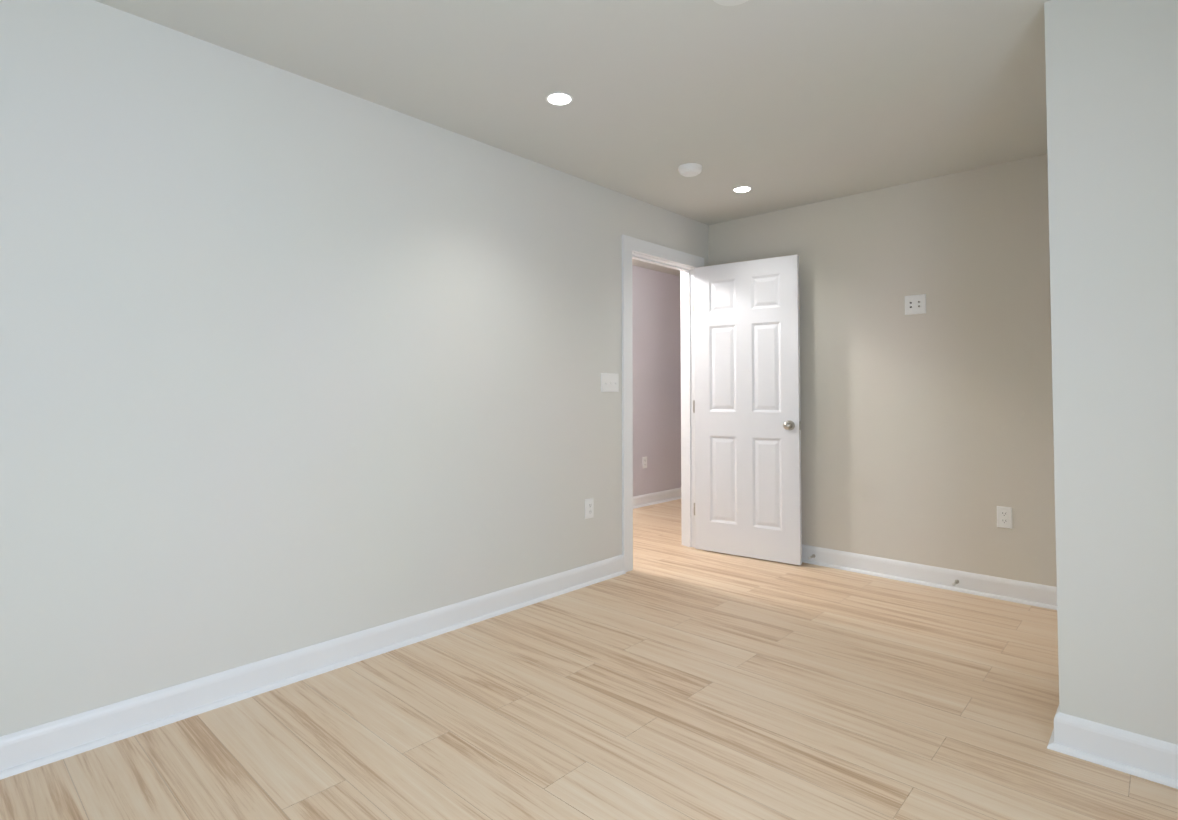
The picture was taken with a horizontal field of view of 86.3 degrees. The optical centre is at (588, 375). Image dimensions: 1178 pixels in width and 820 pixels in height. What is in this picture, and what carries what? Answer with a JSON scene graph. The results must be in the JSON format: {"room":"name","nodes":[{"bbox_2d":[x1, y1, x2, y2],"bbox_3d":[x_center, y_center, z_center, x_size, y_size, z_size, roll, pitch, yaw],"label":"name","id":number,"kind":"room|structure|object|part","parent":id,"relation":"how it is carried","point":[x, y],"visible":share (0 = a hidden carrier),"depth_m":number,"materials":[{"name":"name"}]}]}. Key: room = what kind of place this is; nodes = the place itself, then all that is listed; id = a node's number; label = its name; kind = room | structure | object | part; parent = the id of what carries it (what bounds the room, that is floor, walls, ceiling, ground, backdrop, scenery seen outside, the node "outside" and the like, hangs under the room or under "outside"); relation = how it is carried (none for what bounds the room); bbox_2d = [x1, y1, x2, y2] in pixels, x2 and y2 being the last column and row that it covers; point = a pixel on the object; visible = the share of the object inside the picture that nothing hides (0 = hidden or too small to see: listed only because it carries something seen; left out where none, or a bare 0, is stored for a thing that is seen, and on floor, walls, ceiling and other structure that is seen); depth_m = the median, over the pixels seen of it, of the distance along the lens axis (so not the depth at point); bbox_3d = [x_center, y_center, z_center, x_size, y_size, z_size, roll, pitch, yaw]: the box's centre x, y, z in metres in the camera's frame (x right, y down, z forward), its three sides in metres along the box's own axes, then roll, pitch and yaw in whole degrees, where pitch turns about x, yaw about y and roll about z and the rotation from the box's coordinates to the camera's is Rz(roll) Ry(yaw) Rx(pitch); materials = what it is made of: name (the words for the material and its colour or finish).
{"room":"empty bedroom","nodes":[
{"label":"empty bedroom","id":0,"kind":"room"},
{"bbox_2d":[0,0,708,736],"bbox_3d":[-0.810,0.005,2.966,0.120,2.400,4.925,-2,-2,43],"label":"wall","id":1,"kind":"structure","parent":0,"point":[290,362],"depth_m":2.40,"materials":[{"name":"beige paint"}]},
{"bbox_2d":[0,555,625,779],"bbox_3d":[-1.063,1.138,2.548,0.031,0.112,3.776,-2,-2,43],"label":"baseboard","id":2,"kind":"structure","parent":1,"relation":"attached to","point":[21,751],"depth_m":2.35,"materials":[{"name":"white paint"}]},
{"bbox_2d":[585,498,593,518],"bbox_3d":[0.004,0.788,3.730,0.008,0.116,0.072,-2,-2,43],"label":"outlet","id":3,"kind":"object","parent":1,"relation":"attached to","point":[589,508],"visible":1,"depth_m":3.72,"materials":[{"name":"white plastic"}]},
{"bbox_2d":[601,373,618,391],"bbox_3d":[0.135,0.042,3.886,0.016,0.116,0.165,-2,-2,43],"label":"light switch","id":4,"kind":"object","parent":1,"relation":"attached to","point":[609,382],"visible":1,"depth_m":3.88,"materials":[{"name":"white plastic"}]},
{"bbox_2d":[622,234,703,571],"bbox_3d":[0.483,0.179,4.360,0.154,2.134,0.943,-2,-2,43],"label":"door frame","id":5,"kind":"structure","parent":1,"relation":"attached to","point":[684,264],"depth_m":4.39,"materials":[{"name":"white paint"}]},
{"bbox_2d":[693,255,801,564],"bbox_3d":[1.064,0.223,4.351,0.789,2.030,0.177,-1,-2,36],"label":"door","id":6,"kind":"structure","parent":1,"relation":"in","point":[747,407],"depth_m":4.31,"materials":[{"name":"white paint"}]},
{"bbox_3d":[0.778,0.228,4.600,0.034,1.579,0.002,-2,-2,43],"label":"door jamb hinge leaf","id":7,"kind":"part","parent":6,"relation":"part of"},
{"bbox_3d":[1.076,0.220,4.343,0.760,1.593,0.177,-1,-2,36],"label":"door hardware","id":8,"kind":"part","parent":6,"relation":"part of","materials":[{"name":"silver metal"}]},
{"bbox_2d":[94,0,1049,275],"bbox_3d":[0.964,-1.231,3.470,4.790,0.100,8.020,-2,-2,43],"label":"ceiling","id":9,"kind":"structure","parent":0,"point":[778,104],"depth_m":2.55,"materials":[{"name":"paint"}]},
{"bbox_2d":[546,92,572,105],"bbox_3d":[-0.128,-1.200,2.721,0.120,0.005,0.120,-2,-2,43],"label":"recessed light","id":10,"kind":"object","parent":9,"relation":"in","point":[559,98],"visible":1,"depth_m":2.71,"materials":[{"name":"white plastic"}]},
{"bbox_2d":[678,163,701,176],"bbox_3d":[0.572,-1.159,3.551,0.136,0.038,0.136,-2,-2,43],"label":"smoke detector","id":11,"kind":"object","parent":9,"relation":"attached to","point":[690,169],"visible":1,"depth_m":3.51,"materials":[{"name":"white plastic"}]},
{"bbox_2d":[713,0,747,5],"bbox_3d":[0.460,-1.220,1.995,0.146,0.007,0.146,-2,-2,43],"label":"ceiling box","id":12,"kind":"object","parent":9,"relation":"attached to","point":[729,2],"visible":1,"depth_m":2.04,"materials":[{"name":"white paint"}]},
{"bbox_2d":[732,186,751,192],"bbox_3d":[0.957,-1.165,3.924,0.120,0.005,0.120,-2,-2,43],"label":"recessed light","id":13,"kind":"object","parent":9,"relation":"in","point":[740,189],"visible":1,"depth_m":3.92,"materials":[{"name":"white plastic"}]},
{"bbox_2d":[0,499,1177,819],"bbox_3d":[0.964,1.268,3.397,4.790,0.100,8.020,-2,-2,43],"label":"floor","id":14,"kind":"structure","parent":0,"point":[670,677],"depth_m":2.13,"materials":[{"name":"brown wood"}]},
{"bbox_2d":[1056,706,1177,788],"bbox_3d":[1.807,1.112,1.676,0.870,0.112,0.031,-2,-2,43],"label":"baseboard","id":15,"kind":"structure","parent":14,"relation":"on","point":[1074,736],"depth_m":1.87,"materials":[{"name":"white paint"}]},
{"bbox_2d":[632,265,680,495],"bbox_3d":[-0.751,0.065,5.017,0.120,2.400,8.020,-2,-2,43],"label":"wall","id":16,"kind":"structure","parent":0,"point":[656,326],"depth_m":6.47,"materials":[{"name":"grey paint"}]},
{"bbox_2d":[642,457,646,468],"bbox_3d":[0.564,0.874,6.323,0.008,0.116,0.072,-2,-2,43],"label":"outlet","id":17,"kind":"object","parent":16,"relation":"attached to","point":[644,462],"visible":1,"depth_m":6.31,"materials":[{"name":"white plastic"}]},
{"bbox_2d":[633,488,680,508],"bbox_3d":[-0.695,1.207,4.932,0.031,0.112,7.780,-2,-2,43],"label":"baseboard","id":18,"kind":"structure","parent":16,"relation":"attached to","point":[644,500],"depth_m":6.43,"materials":[{"name":"white paint"}]},
{"bbox_2d":[708,154,1056,586],"bbox_3d":[2.121,0.026,3.691,3.440,2.400,0.120,-2,-2,43],"label":"wall","id":19,"kind":"structure","parent":0,"point":[927,437],"depth_m":3.71,"materials":[{"name":"paint"}]},
{"bbox_2d":[905,294,925,314],"bbox_3d":[1.954,-0.428,3.767,0.118,0.116,0.016,-2,-2,43],"label":"outlet","id":20,"kind":"object","parent":19,"relation":"attached to","point":[915,304],"visible":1,"depth_m":3.77,"materials":[{"name":"white plastic"}]},
{"bbox_2d":[802,544,1056,609],"bbox_3d":[1.727,1.177,3.916,2.270,0.112,0.035,-2,-2,43],"label":"baseboard","id":21,"kind":"structure","parent":19,"relation":"attached to","point":[1033,594],"depth_m":3.65,"materials":[{"name":"white paint"}]},
{"bbox_2d":[997,506,1012,528],"bbox_3d":[2.275,0.775,3.441,0.072,0.116,0.008,-2,-2,43],"label":"outlet","id":22,"kind":"object","parent":19,"relation":"attached to","point":[1004,517],"visible":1,"depth_m":3.44,"materials":[{"name":"white plastic"}]},
{"bbox_2d":[1044,0,1177,744],"bbox_3d":[2.373,-0.014,2.292,0.930,2.400,1.595,-2,-2,43],"label":"wall","id":23,"kind":"structure","parent":0,"point":[1112,101],"depth_m":1.92,"materials":[{"name":"beige paint"}]},
{"bbox_2d":[1047,712,1063,753],"bbox_3d":[1.997,1.138,2.560,0.031,0.112,1.591,-2,-2,43],"label":"baseboard","id":24,"kind":"structure","parent":23,"relation":"attached to","point":[1056,742],"depth_m":1.98,"materials":[{"name":"white paint"}]}
]}

